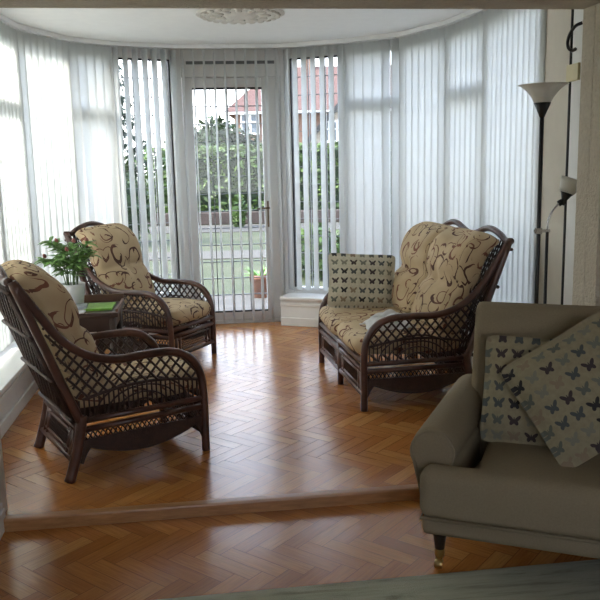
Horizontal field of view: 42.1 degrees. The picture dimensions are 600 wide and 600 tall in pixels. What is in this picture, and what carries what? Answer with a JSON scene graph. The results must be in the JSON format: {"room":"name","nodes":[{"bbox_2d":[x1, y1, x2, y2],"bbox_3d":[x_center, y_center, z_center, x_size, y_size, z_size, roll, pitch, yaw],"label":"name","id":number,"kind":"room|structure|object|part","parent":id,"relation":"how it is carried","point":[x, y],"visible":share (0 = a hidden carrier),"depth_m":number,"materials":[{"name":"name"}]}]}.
{"room":"living room","nodes":[
{"label":"living room","id":0,"kind":"room"},
{"bbox_2d":[0,433,6,511],"bbox_3d":[-1.611,-0.321,3.006,0.700,2.540,0.100,-3,10,-7],"label":"wall","id":1,"kind":"structure","parent":0,"point":[3,498],"depth_m":3.26,"materials":[{"name":"white paint"}]},
{"bbox_2d":[1,321,453,514],"bbox_3d":[-0.291,0.554,5.248,3.320,0.060,3.777,-3,10,-7],"label":"floor","id":2,"kind":"structure","parent":0,"point":[281,420],"depth_m":4.02,"materials":[{"name":"brown wood"}]},
{"bbox_2d":[79,293,123,353],"bbox_3d":[-1.354,0.295,4.951,0.460,0.600,0.420,-3,10,-7],"label":"side table","id":3,"kind":"object","parent":2,"relation":"on","point":[93,321],"visible":0.34,"depth_m":4.76,"materials":[{"name":"brown wood"}]},
{"bbox_2d":[34,236,101,302],"bbox_3d":[-1.458,-0.172,4.893,0.417,0.444,0.391,3,11,22],"label":"potted plant","id":4,"kind":"object","parent":3,"relation":"on","point":[76,289],"visible":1,"depth_m":4.87,"materials":[{"name":"green plant"}]},
{"bbox_3d":[-1.436,-0.031,4.934,0.162,0.150,0.162,-5,11,-23],"label":"pot","id":5,"kind":"part","parent":4,"relation":"part of","materials":[{"name":"ceramic"}]},
{"bbox_2d":[75,303,87,309],"bbox_3d":[-1.380,0.046,4.825,0.120,0.034,0.100,-3,10,-8],"label":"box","id":6,"kind":"object","parent":3,"relation":"on","point":[81,306],"visible":0.39,"depth_m":4.79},
{"bbox_2d":[84,302,115,310],"bbox_3d":[-1.252,0.041,4.889,0.170,0.014,0.220,-2,10,-6],"label":"magazine","id":7,"kind":"object","parent":3,"relation":"on","point":[103,306],"visible":0.91,"depth_m":4.85,"materials":[{"name":"green paper"}]},
{"bbox_3d":[-1.142,0.354,4.804,0.041,0.525,0.041,1,10,15],"label":"leg","id":8,"kind":"part","parent":3,"relation":"part of","materials":[{"name":"brown wood"}]},
{"bbox_3d":[-1.187,0.293,5.156,0.041,0.525,0.041,-7,11,-29],"label":"leg","id":9,"kind":"part","parent":3,"relation":"part of","materials":[{"name":"brown wood"}]},
{"bbox_2d":[0,260,209,483],"bbox_3d":[-0.995,0.272,3.856,0.941,1.025,0.602,-8,12,-32],"label":"rattan armchair","id":10,"kind":"object","parent":2,"relation":"on","point":[78,385],"visible":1,"depth_m":3.65,"materials":[{"name":"wicker"}]},
{"bbox_3d":[-1.386,-0.135,3.538,0.038,0.096,0.551,-8,12,-32],"label":"rail","id":11,"kind":"part","parent":10,"relation":"part of","materials":[{"name":"wicker"}]},
{"bbox_3d":[-1.281,0.212,3.662,0.263,0.673,0.550,-8,12,-32],"label":"panel","id":12,"kind":"part","parent":10,"relation":"part of","materials":[{"name":"wicker"}]},
{"bbox_3d":[-1.323,0.611,4.029,0.126,0.312,0.052,-8,12,-32],"label":"leg","id":13,"kind":"part","parent":10,"relation":"part of","materials":[{"name":"wood"}]},
{"bbox_3d":[-1.115,0.242,3.443,0.289,0.689,0.041,-8,12,-32],"label":"post","id":14,"kind":"part","parent":10,"relation":"part of","materials":[{"name":"wicker"}]},
{"bbox_2d":[1,260,104,387],"bbox_3d":[-1.185,0.109,3.707,0.399,0.599,0.513,-8,12,-32],"label":"cushion","id":15,"kind":"object","parent":10,"relation":"on","point":[51,297],"depth_m":3.51,"materials":[{"name":"fabric"}]},
{"bbox_3d":[-1.171,0.605,3.797,0.066,0.223,0.550,-8,12,-32],"label":"frame","id":16,"kind":"part","parent":10,"relation":"part of","materials":[{"name":"wicker"}]},
{"bbox_3d":[-1.026,0.685,3.572,0.126,0.312,0.052,-8,12,-32],"label":"leg","id":17,"kind":"part","parent":10,"relation":"part of","materials":[{"name":"wood"}]},
{"bbox_3d":[-0.810,0.295,3.652,0.755,0.457,0.019,-8,12,-32],"label":"panel","id":18,"kind":"part","parent":10,"relation":"part of","materials":[{"name":"wicker"}]},
{"bbox_3d":[-1.106,0.221,4.109,0.755,0.457,0.019,-8,12,-32],"label":"panel","id":19,"kind":"part","parent":10,"relation":"part of","materials":[{"name":"wicker"}]},
{"bbox_2d":[60,356,196,407],"bbox_3d":[-0.878,0.396,3.953,0.670,0.155,0.491,-8,12,-32],"label":"seat cushion","id":20,"kind":"object","parent":10,"relation":"on","point":[67,374],"depth_m":3.79,"materials":[{"name":"fabric"}]},
{"bbox_3d":[-1.142,0.268,4.092,0.897,0.941,0.041,-8,12,-32],"label":"arm","id":21,"kind":"part","parent":10,"relation":"part of","materials":[{"name":"wicker"}]},
{"bbox_3d":[-0.743,0.542,3.733,0.625,0.074,0.031,-8,12,-32],"label":"rail","id":22,"kind":"part","parent":10,"relation":"part of","materials":[{"name":"wicker"}]},
{"bbox_3d":[-0.627,0.533,4.138,0.033,0.223,0.550,-8,12,-32],"label":"frame","id":23,"kind":"part","parent":10,"relation":"part of","materials":[{"name":"wicker"}]},
{"bbox_2d":[63,221,216,357],"bbox_3d":[-1.174,-0.068,5.808,0.941,1.025,0.602,3,11,25],"label":"rattan armchair","id":24,"kind":"object","parent":2,"relation":"on","point":[121,268],"visible":0.84,"depth_m":5.68,"materials":[{"name":"fabric"}]},
{"bbox_3d":[-1.579,-0.142,5.680,0.289,0.689,0.041,3,11,25],"label":"post","id":25,"kind":"part","parent":24,"relation":"part of","materials":[{"name":"wicker"}]},
{"bbox_3d":[-1.479,-0.185,5.934,0.263,0.673,0.550,3,11,25],"label":"panel","id":26,"kind":"part","parent":24,"relation":"part of","materials":[{"name":"wicker"}]},
{"bbox_3d":[-1.592,-0.550,5.920,0.038,0.096,0.551,3,11,25],"label":"rail","id":27,"kind":"part","parent":24,"relation":"part of","materials":[{"name":"wicker"}]},
{"bbox_2d":[75,223,154,302],"bbox_3d":[-1.377,-0.268,5.869,0.399,0.599,0.513,3,11,25],"label":"cushion","id":28,"kind":"object","parent":24,"relation":"on","point":[121,266],"depth_m":5.74,"materials":[{"name":"fabric"}]},
{"bbox_3d":[-1.289,0.011,5.569,0.897,0.941,0.041,3,11,25],"label":"arm","id":29,"kind":"part","parent":24,"relation":"part of","materials":[{"name":"wicker"}]},
{"bbox_3d":[-1.249,-0.029,5.544,0.755,0.457,0.019,3,11,25],"label":"panel","id":30,"kind":"part","parent":24,"relation":"part of","materials":[{"name":"wicker"}]},
{"bbox_3d":[-1.180,0.230,5.558,0.625,0.074,0.031,3,11,25],"label":"rail","id":31,"kind":"part","parent":24,"relation":"part of","materials":[{"name":"wicker"}]},
{"bbox_2d":[123,298,210,326],"bbox_3d":[-1.048,0.079,5.775,0.670,0.155,0.491,3,11,25],"label":"seat cushion","id":32,"kind":"object","parent":24,"relation":"on","point":[182,310],"depth_m":5.61,"materials":[{"name":"fabric"}]},
{"bbox_3d":[-1.014,-0.120,6.033,0.755,0.457,0.019,3,11,25],"label":"panel","id":33,"kind":"part","parent":24,"relation":"part of","materials":[{"name":"wicker"}]},
{"bbox_3d":[-1.053,-0.081,6.058,0.897,0.941,0.041,3,11,25],"label":"arm","id":34,"kind":"part","parent":24,"relation":"part of","materials":[{"name":"wicker"}]},
{"bbox_3d":[-0.778,0.264,5.680,0.033,0.223,0.550,3,11,25],"label":"frame","id":35,"kind":"part","parent":24,"relation":"part of","materials":[{"name":"wicker"}]},
{"bbox_3d":[-0.944,0.139,6.046,0.625,0.074,0.031,3,11,25],"label":"rail","id":36,"kind":"part","parent":24,"relation":"part of","materials":[{"name":"wicker"}]},
{"bbox_2d":[4,484,419,531],"bbox_3d":[-0.001,0.874,3.382,2.520,0.064,0.052,-3,10,-7],"label":"trim","id":37,"kind":"structure","parent":2,"relation":"attached to","point":[215,507],"depth_m":3.31,"materials":[{"name":"brown wood"}]},
{"bbox_2d":[318,219,513,411],"bbox_3d":[0.675,0.024,5.046,0.941,1.025,1.202,-3,10,-10],"label":"loveseat","id":38,"kind":"object","parent":2,"relation":"on","point":[438,283],"visible":0.93,"depth_m":4.55,"materials":[{"name":"fabric"}]},
{"bbox_3d":[0.567,-0.038,5.607,0.897,0.941,0.041,-3,10,-10],"label":"arm","id":39,"kind":"part","parent":38,"relation":"part of","materials":[{"name":"wicker"}]},
{"bbox_3d":[0.260,0.357,5.022,0.033,0.223,1.150,-3,10,-10],"label":"frame","id":40,"kind":"part","parent":38,"relation":"part of","materials":[{"name":"wicker"}]},
{"bbox_3d":[0.261,0.401,5.031,0.037,0.290,0.037,-3,10,-10],"label":"leg","id":41,"kind":"part","parent":38,"relation":"part of","materials":[{"name":"wood"}]},
{"bbox_2d":[327,253,394,307],"bbox_3d":[0.422,-0.127,5.331,0.485,0.389,0.160,-2,10,-4],"label":"cushion","id":42,"kind":"object","parent":38,"relation":"on","point":[355,280],"visible":0.89,"depth_m":5.28,"materials":[{"name":"fabric"}]},
{"bbox_2d":[319,306,404,335],"bbox_3d":[0.495,0.126,5.305,0.670,0.155,0.554,-3,10,-10],"label":"seat cushion","id":43,"kind":"object","parent":38,"relation":"on","point":[330,318],"depth_m":5.19,"materials":[{"name":"fabric"}]},
{"bbox_2d":[360,309,415,331],"bbox_3d":[0.523,0.112,4.693,0.283,0.098,0.263,-3,10,-12],"label":"folded cloth","id":44,"kind":"object","parent":38,"relation":"on","point":[369,322],"visible":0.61,"depth_m":4.62,"materials":[{"name":"white fabric"}]},
{"bbox_2d":[337,319,460,353],"bbox_3d":[0.595,0.216,4.785,0.670,0.156,0.554,-3,10,-10],"label":"seat cushion","id":45,"kind":"object","parent":38,"relation":"on","point":[351,334],"depth_m":4.57,"materials":[{"name":"fabric"}]},
{"bbox_3d":[0.672,0.373,4.511,0.625,0.074,0.031,-3,10,-10],"label":"rail","id":46,"kind":"part","parent":38,"relation":"part of","materials":[{"name":"wicker"}]},
{"bbox_2d":[391,221,452,312],"bbox_3d":[0.832,-0.219,5.311,0.433,0.603,0.554,-3,10,-10],"label":"cushion","id":47,"kind":"object","parent":38,"relation":"on","point":[416,243],"depth_m":5.17,"materials":[{"name":"fabric"}]},
{"bbox_3d":[0.737,0.114,4.477,0.755,0.457,0.019,-3,10,-10],"label":"panel","id":48,"kind":"part","parent":38,"relation":"part of","materials":[{"name":"wicker"}]},
{"bbox_3d":[0.781,0.153,4.494,0.897,0.941,0.041,-3,10,-10],"label":"arm","id":49,"kind":"part","parent":38,"relation":"part of","materials":[{"name":"wicker"}]},
{"bbox_3d":[0.895,0.322,5.138,0.066,0.223,1.150,-3,10,-10],"label":"frame","id":50,"kind":"part","parent":38,"relation":"part of","materials":[{"name":"wicker"}]},
{"bbox_2d":[411,227,498,332],"bbox_3d":[0.932,-0.129,4.790,0.433,0.603,0.554,-3,10,-10],"label":"cushion","id":51,"kind":"object","parent":38,"relation":"on","point":[454,259],"depth_m":4.61,"materials":[{"name":"fabric"}]},
{"bbox_3d":[1.008,0.459,4.591,0.126,0.312,0.052,-3,10,-10],"label":"leg","id":52,"kind":"part","parent":38,"relation":"part of","materials":[{"name":"wood"}]},
{"bbox_3d":[1.108,-0.457,5.045,0.038,0.096,1.152,-3,10,-10],"label":"rail","id":53,"kind":"part","parent":38,"relation":"part of","materials":[{"name":"wicker"}]},
{"bbox_3d":[1.003,-0.092,5.088,0.263,0.673,1.150,-3,10,-10],"label":"panel","id":54,"kind":"part","parent":38,"relation":"part of","materials":[{"name":"wicker"}]},
{"bbox_3d":[1.089,0.001,4.527,0.289,0.689,0.041,-3,10,-10],"label":"post","id":55,"kind":"part","parent":38,"relation":"part of","materials":[{"name":"wicker"}]},
{"bbox_2d":[518,82,576,303],"bbox_3d":[1.273,-0.200,4.032,0.340,1.774,0.250,-1,10,0],"label":"floor lamp","id":56,"kind":"object","parent":2,"relation":"on","point":[542,94],"visible":0.72,"depth_m":3.93,"materials":[{"name":"black metal"}]},
{"bbox_3d":[1.209,-1.027,3.886,0.248,0.092,0.248,-1,10,0],"label":"lamp shade","id":57,"kind":"part","parent":56,"relation":"part of","materials":[{"name":"white glass"}]},
{"bbox_3d":[1.303,-0.431,3.991,0.082,0.164,0.011,-1,10,0],"label":"reading arm","id":58,"kind":"part","parent":56,"relation":"part of","materials":[{"name":"silver metal"}]},
{"bbox_2d":[557,191,572,205],"bbox_3d":[1.354,-0.521,3.975,0.087,0.086,0.077,-1,10,0],"label":"socket","id":59,"kind":"object","parent":56,"relation":"attached to","point":[565,195],"depth_m":3.96,"materials":[{"name":"black plastic"}]},
{"bbox_3d":[1.378,-0.582,3.965,0.112,0.101,0.109,-1,10,0],"label":"lamp shade","id":60,"kind":"part","parent":56,"relation":"part of","materials":[{"name":"white glass"}]},
{"bbox_2d":[0,8,469,43],"bbox_3d":[-0.355,-1.937,4.864,3.800,0.140,3.948,-3,10,-7],"label":"ceiling","id":61,"kind":"structure","parent":0,"point":[142,25],"depth_m":5.67,"materials":[{"name":"paint"}]},
{"bbox_2d":[0,183,13,352],"bbox_3d":[-1.873,-0.688,4.504,0.046,2.124,0.984,-2,10,-7],"label":"vertical blind","id":62,"kind":"object","parent":61,"relation":"hanging from","point":[6,337],"visible":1,"depth_m":5.00,"materials":[{"name":"fabric"}]},
{"bbox_2d":[0,13,35,263],"bbox_3d":[-1.949,-0.826,5.299,0.046,2.124,0.647,-2,10,-3],"label":"vertical blind","id":63,"kind":"object","parent":61,"relation":"hanging from","point":[14,173],"visible":0.77,"depth_m":5.31,"materials":[{"name":"fabric"}]},
{"bbox_2d":[14,23,81,282],"bbox_3d":[-1.875,-0.937,5.915,0.045,2.124,0.642,2,10,17],"label":"vertical blind","id":64,"kind":"object","parent":61,"relation":"hanging from","point":[44,61],"visible":0.83,"depth_m":5.86,"materials":[{"name":"fabric"}]},
{"bbox_2d":[66,36,121,291],"bbox_3d":[-1.652,-1.020,6.356,0.045,2.124,0.398,8,14,42],"label":"vertical blind","id":65,"kind":"object","parent":61,"relation":"hanging from","point":[91,73],"visible":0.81,"depth_m":6.30,"materials":[{"name":"fabric"}]},
{"bbox_2d":[177,44,283,322],"bbox_3d":[-0.574,-0.986,6.820,0.880,2.399,0.088,-2,10,-6],"label":"vertical blind","id":66,"kind":"object","parent":61,"relation":"hanging from","point":[179,46],"visible":0.91,"depth_m":6.78,"materials":[{"name":"fabric"}]},
{"bbox_2d":[195,8,284,23],"bbox_3d":[-0.404,-1.923,5.275,0.600,0.028,0.600,-1,10,0],"label":"ceiling rose","id":67,"kind":"object","parent":61,"relation":"attached to","point":[232,16],"visible":0.94,"depth_m":5.23,"materials":[{"name":"paint"}]},
{"bbox_2d":[343,32,398,271],"bbox_3d":[0.606,-1.098,6.512,0.510,2.124,0.080,5,12,33],"label":"vertical blind","id":68,"kind":"object","parent":61,"relation":"hanging from","point":[371,75],"visible":0.8,"depth_m":6.48,"materials":[{"name":"fabric"}]},
{"bbox_2d":[398,21,447,267],"bbox_3d":[0.958,-1.040,6.133,0.045,2.124,0.567,-7,11,-29],"label":"vertical blind","id":69,"kind":"object","parent":61,"relation":"hanging from","point":[421,55],"visible":0.82,"depth_m":6.08,"materials":[{"name":"fabric"}]},
{"bbox_2d":[443,9,486,313],"bbox_3d":[1.172,-0.953,5.614,0.045,2.124,0.587,-4,10,-14],"label":"vertical blind","id":70,"kind":"object","parent":61,"relation":"hanging from","point":[463,39],"visible":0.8,"depth_m":5.55,"materials":[{"name":"fabric"}]},
{"bbox_2d":[480,9,546,302],"bbox_3d":[1.306,-0.828,4.891,0.046,2.124,0.914,-3,10,-7],"label":"vertical blind","id":71,"kind":"object","parent":61,"relation":"hanging from","point":[514,40],"visible":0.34,"depth_m":4.80,"materials":[{"name":"fabric"}]},
{"bbox_2d":[0,300,472,422],"bbox_3d":[-0.050,0.402,5.297,4.305,0.252,4.713,0,10,9],"label":"wall","id":72,"kind":"structure","parent":0,"point":[20,388],"depth_m":5.04,"materials":[{"name":"white paint"}]},
{"bbox_2d":[0,366,28,403],"bbox_3d":[-1.542,0.386,5.095,0.695,0.030,3.641,0,10,9],"label":"trim","id":73,"kind":"structure","parent":72,"relation":"attached to","point":[11,387],"depth_m":4.48,"materials":[{"name":"white paint"}]},
{"bbox_2d":[64,41,106,46],"bbox_3d":[-1.719,-1.009,6.417,0.070,2.165,0.451,8,14,42],"label":"window","id":74,"kind":"structure","parent":72,"relation":"in","point":[64,41],"depth_m":6.23,"materials":[{"name":"plastic"}]},
{"bbox_2d":[0,297,182,395],"bbox_3d":[-1.716,0.312,5.214,1.101,0.028,4.065,0,10,9],"label":"window sill","id":75,"kind":"structure","parent":72,"relation":"on","point":[11,365],"depth_m":4.68,"materials":[{"name":"paint"}]},
{"bbox_2d":[0,323,195,438],"bbox_3d":[-1.537,0.536,5.121,0.697,0.075,3.639,0,10,9],"label":"baseboard","id":76,"kind":"structure","parent":72,"relation":"attached to","point":[8,420],"depth_m":4.55,"materials":[{"name":"white paint"}]},
{"bbox_2d":[107,46,180,296],"bbox_3d":[-1.314,-1.068,6.700,0.608,2.165,0.072,-6,11,-26],"label":"window","id":77,"kind":"structure","parent":72,"relation":"in","point":[119,48],"depth_m":6.68,"materials":[{"name":"plastic"}]},
{"bbox_2d":[110,41,186,295],"bbox_3d":[-1.267,-1.075,6.622,0.568,2.124,0.087,-6,11,-26],"label":"vertical blind","id":78,"kind":"object","parent":77,"relation":"attached to","point":[172,54],"visible":0.84,"depth_m":6.59,"materials":[{"name":"fabric"}]},
{"bbox_2d":[280,303,327,307],"bbox_3d":[0.757,0.192,5.899,0.546,0.030,2.690,-7,12,-31],"label":"trim","id":79,"kind":"structure","parent":72,"relation":"attached to","point":[281,304],"depth_m":6.82,"materials":[{"name":"white paint"}]},
{"bbox_2d":[288,43,346,293],"bbox_3d":[0.162,-1.125,6.830,0.602,2.165,0.072,2,11,20],"label":"window","id":80,"kind":"structure","parent":72,"relation":"in","point":[321,291],"depth_m":6.81,"materials":[{"name":"glass"}]},
{"bbox_2d":[280,39,344,290],"bbox_3d":[0.126,-1.129,6.746,0.568,2.124,0.061,2,11,20],"label":"vertical blind","id":81,"kind":"object","parent":80,"relation":"attached to","point":[304,45],"visible":0.95,"depth_m":6.73,"materials":[{"name":"fabric"}]},
{"bbox_2d":[280,293,470,333],"bbox_3d":[0.896,0.110,6.021,0.951,0.028,3.088,-7,12,-31],"label":"windowsill","id":82,"kind":"structure","parent":72,"relation":"on","point":[318,297],"depth_m":6.84,"materials":[{"name":"paint"}]},
{"bbox_2d":[347,36,404,50],"bbox_3d":[0.660,-1.093,6.586,0.565,2.165,0.070,5,12,33],"label":"window","id":83,"kind":"structure","parent":72,"relation":"in","point":[404,36],"depth_m":6.33,"materials":[{"name":"plastic"}]},
{"bbox_2d":[281,317,472,365],"bbox_3d":[0.760,0.342,5.925,0.548,0.075,2.689,-7,12,-31],"label":"baseboard","id":84,"kind":"structure","parent":72,"relation":"attached to","point":[286,321],"depth_m":6.85,"materials":[{"name":"white paint"}]},
{"bbox_2d":[136,177,339,294],"bbox_3d":[-0.191,-8.413,57.919,90.000,0.400,103.000,-1,10,0],"label":"ground","id":85,"kind":"structure","parent":0,"point":[226,235],"depth_m":12.42,"materials":[{"name":"green plant"}]},
{"bbox_2d":[119,62,146,166],"bbox_3d":[-4.330,-3.615,18.007,1.843,4.202,1.780,6,13,37],"label":"conifer tree","id":86,"kind":"object","parent":85,"relation":"on","point":[122,84],"visible":0.09,"depth_m":17.84,"materials":[{"name":"green plant"}]},
{"bbox_2d":[124,156,147,184],"bbox_3d":[-8.075,-3.101,22.779,7.301,2.205,1.948,-1,10,0],"label":"hedge","id":87,"kind":"object","parent":85,"relation":"on","point":[127,161],"visible":0.02,"depth_m":22.17,"materials":[{"name":"green plant"}]},
{"bbox_2d":[125,171,150,240],"bbox_3d":[-4.450,-2.007,15.610,3.005,2.271,1.876,-1,10,0],"label":"shrub","id":88,"kind":"object","parent":85,"relation":"on","point":[128,194],"visible":0.04,"depth_m":15.56,"materials":[{"name":"green plant"}]},
{"bbox_2d":[149,250,265,260],"bbox_3d":[-0.019,-0.823,13.665,28.000,0.015,1.200,-1,10,0],"label":"garden path","id":89,"kind":"object","parent":85,"relation":"on","point":[237,253],"depth_m":13.56,"materials":[{"name":"grey concrete"}]},
{"bbox_2d":[162,115,261,191],"bbox_3d":[-2.808,-4.316,25.214,3.851,3.307,2.355,-1,10,0],"label":"shrub","id":90,"kind":"object","parent":85,"relation":"on","point":[201,135],"visible":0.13,"depth_m":24.60,"materials":[{"name":"green plant"}]},
{"bbox_2d":[202,294,266,310],"bbox_3d":[0.002,0.099,8.420,8.000,0.020,2.050,-1,10,0],"label":"patio","id":91,"kind":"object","parent":85,"relation":"on","point":[228,298],"depth_m":8.84,"materials":[{"name":"concrete"}]},
{"bbox_2d":[243,265,266,297],"bbox_3d":[-0.461,-0.223,9.164,0.424,0.377,0.448,3,11,23],"label":"planter","id":92,"kind":"object","parent":91,"relation":"on","point":[257,281],"visible":0.44,"depth_m":9.07,"materials":[{"name":"ceramic"}]},
{"bbox_3d":[-0.459,-0.168,9.158,0.260,0.270,0.260,-1,10,0],"label":"pot","id":93,"kind":"part","parent":92,"relation":"part of","materials":[{"name":"ceramic"}]},
{"bbox_2d":[134,140,338,212],"bbox_3d":[1.416,-3.332,21.964,11.861,2.354,1.708,-1,10,0],"label":"hedge","id":94,"kind":"object","parent":85,"relation":"on","point":[203,182],"visible":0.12,"depth_m":21.33,"materials":[{"name":"green plant"}]},
{"bbox_2d":[138,222,339,233],"bbox_3d":[-0.041,-1.804,19.229,32.000,0.015,2.100,-1,10,0],"label":"garden path","id":95,"kind":"object","parent":85,"relation":"on","point":[337,223],"depth_m":18.97,"materials":[{"name":"grey concrete"}]},
{"bbox_2d":[232,195,247,226],"bbox_3d":[-1.526,-2.171,19.518,0.460,0.942,0.460,-6,11,-24],"label":"shrub","id":96,"kind":"object","parent":85,"relation":"on","point":[235,204],"visible":0.77,"depth_m":19.41,"materials":[{"name":"green plant"}]},
{"bbox_2d":[147,209,338,225],"bbox_3d":[-0.050,-2.210,20.655,24.000,0.320,0.250,-1,10,0],"label":"wall","id":97,"kind":"structure","parent":85,"relation":"on","point":[255,214],"depth_m":20.54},
{"bbox_2d":[224,59,337,149],"bbox_3d":[3.019,-13.503,57.570,16.633,9.600,11.216,-1,10,0],"label":"house","id":98,"kind":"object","parent":85,"relation":"on","point":[251,92],"visible":0.08,"depth_m":54.61,"materials":[{"name":"brick"}]},
{"bbox_3d":[-3.162,-12.627,54.087,0.450,0.400,0.020,-1,10,0],"label":"pane","id":99,"kind":"part","parent":98,"relation":"part of","materials":[{"name":"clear glass"}]},
{"bbox_3d":[-3.148,-11.977,54.202,0.450,0.660,0.020,-1,10,0],"label":"pane","id":100,"kind":"part","parent":98,"relation":"part of","materials":[{"name":"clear glass"}]},
{"bbox_2d":[301,223,339,279],"bbox_3d":[0.300,-0.642,10.764,1.290,0.882,0.993,-1,10,0],"label":"shrub","id":101,"kind":"object","parent":85,"relation":"on","point":[320,224],"visible":0.16,"depth_m":10.44,"materials":[{"name":"green plant"}]},
{"bbox_2d":[0,500,596,599],"bbox_3d":[0.412,1.312,1.149,5.500,0.060,4.588,-3,10,-7],"label":"floor","id":102,"kind":"structure","parent":0,"point":[220,554],"depth_m":2.97,"materials":[{"name":"brown wood"}]},
{"bbox_2d":[157,559,599,599],"bbox_3d":[0.722,1.148,1.828,2.700,0.010,2.000,-3,10,-7],"label":"area rug","id":103,"kind":"object","parent":102,"relation":"on","point":[575,580],"visible":1,"depth_m":2.70,"materials":[{"name":"fabric"}]},
{"bbox_2d":[410,301,599,569],"bbox_3d":[1.256,0.519,2.840,1.614,0.877,0.795,2,11,21],"label":"sofa","id":104,"kind":"object","parent":102,"relation":"on","point":[471,487],"visible":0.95,"depth_m":2.75,"materials":[{"name":"fabric"}]},
{"bbox_3d":[0.508,0.847,2.837,0.062,0.138,0.061,2,11,21],"label":"leg","id":105,"kind":"part","parent":104,"relation":"part of","materials":[{"name":"brown wood"}]},
{"bbox_3d":[0.613,0.521,3.109,0.165,0.325,0.600,4,11,26],"label":"arm","id":106,"kind":"part","parent":104,"relation":"part of","materials":[{"name":"fabric"}]},
{"bbox_2d":[420,442,599,540],"bbox_3d":[1.216,0.676,2.751,1.504,0.187,0.550,2,11,21],"label":"seat cushion","id":107,"kind":"object","parent":104,"relation":"on","point":[518,489],"depth_m":2.69,"materials":[{"name":"fabric"}]},
{"bbox_2d":[480,335,552,445],"bbox_3d":[0.920,0.352,2.979,0.435,0.396,0.166,2,11,21],"label":"cushion","id":108,"kind":"object","parent":104,"relation":"on","point":[503,417],"visible":0.48,"depth_m":2.99,"materials":[{"name":"fabric"}]},
{"bbox_3d":[1.348,0.390,3.069,1.310,0.706,0.265,2,11,21],"label":"backrest","id":109,"kind":"part","parent":104,"relation":"part of","materials":[{"name":"fabric"}]},
{"bbox_2d":[501,313,599,466],"bbox_3d":[1.021,0.323,2.813,0.545,0.515,0.250,-1,10,4],"label":"cushion","id":110,"kind":"object","parent":104,"relation":"on","point":[557,383],"visible":1,"depth_m":2.79,"materials":[{"name":"fabric"}]},
{"bbox_2d":[0,0,599,8],"bbox_3d":[-0.052,-1.430,2.972,2.525,0.574,0.200,-3,10,-7],"label":"beam","id":111,"kind":"structure","parent":0,"point":[214,4],"depth_m":3.04,"materials":[{"name":"white paint"}]},
{"bbox_2d":[538,9,570,304],"bbox_3d":[1.541,-0.568,4.000,0.180,2.540,1.100,-3,10,-7],"label":"wall","id":112,"kind":"structure","parent":0,"point":[558,21],"depth_m":4.30,"materials":[{"name":"beige paint"}]},
{"bbox_2d":[561,9,573,304],"bbox_3d":[1.420,-0.548,4.164,0.015,2.370,0.017,-1,10,0],"label":"cable","id":113,"kind":"object","parent":112,"relation":"attached to","point":[572,10],"visible":0.61,"depth_m":4.12,"materials":[{"name":"black plastic"}]},
{"bbox_2d":[563,9,583,304],"bbox_3d":[1.471,-0.490,3.800,0.016,2.420,0.700,-3,10,-7],"label":"trim","id":114,"kind":"structure","parent":112,"relation":"attached to","point":[578,13],"depth_m":4.06,"materials":[{"name":"white paint"}]},
{"bbox_2d":[566,62,580,81],"bbox_3d":[1.407,-1.167,4.001,0.028,0.085,0.130,-3,10,-7],"label":"junction box","id":115,"kind":"object","parent":112,"relation":"attached to","point":[573,70],"visible":0.75,"depth_m":3.98,"materials":[{"name":"beige plastic"}]},
{"bbox_2d":[566,21,582,51],"bbox_3d":[1.381,-1.327,3.936,0.048,0.142,0.095,-5,11,-19],"label":"wall hook","id":116,"kind":"object","parent":112,"relation":"attached to","point":[569,49],"visible":1,"depth_m":3.94,"materials":[{"name":"black metal"}]},
{"bbox_2d":[572,4,595,304],"bbox_3d":[1.477,-0.460,3.396,0.528,2.540,0.100,-3,10,-7],"label":"wall","id":117,"kind":"structure","parent":0,"point":[589,14],"depth_m":3.33,"materials":[{"name":"beige paint"}]},
{"bbox_2d":[584,3,599,305],"bbox_3d":[2.070,-0.484,3.369,1.697,2.670,0.100,-3,10,-7],"label":"wall","id":118,"kind":"structure","parent":0,"point":[592,263],"depth_m":3.26,"materials":[{"name":"beige paint"}]},
{"bbox_3d":[-2.006,-0.300,2.854,1.478,2.670,0.286,-1,10,0],"label":"wall","id":119,"kind":"structure","parent":0,"visible":0},
{"bbox_2d":[0,502,5,538],"bbox_3d":[-1.861,0.924,3.079,1.312,0.135,0.154,-3,10,-7],"label":"baseboard","id":120,"kind":"structure","parent":119,"relation":"attached to","point":[2,510],"depth_m":3.19,"materials":[{"name":"white paint"}]},
{"bbox_3d":[0.693,-2.064,5.546,1.681,0.132,2.617,-1,10,0],"label":"wall","id":121,"kind":"structure","parent":0,"visible":0},
{"bbox_2d":[170,48,293,324],"bbox_3d":[-0.576,-0.973,6.886,1.012,2.450,0.160,-2,10,-6],"label":"door","id":122,"kind":"structure","parent":121,"relation":"in","point":[229,53],"depth_m":6.82,"materials":[{"name":"plastic"}]},
{"bbox_2d":[186,60,273,63],"bbox_3d":[-0.597,-2.030,6.665,0.752,0.025,0.013,-2,10,-6],"label":"vent","id":123,"kind":"object","parent":122,"relation":"attached to","point":[187,61],"depth_m":6.66,"materials":[{"name":"white plastic"}]},
{"bbox_3d":[-0.318,-0.758,6.904,0.126,0.230,0.066,-2,10,-6],"label":"handle","id":124,"kind":"part","parent":122,"relation":"part of","materials":[{"name":"brown metal"}]}
]}

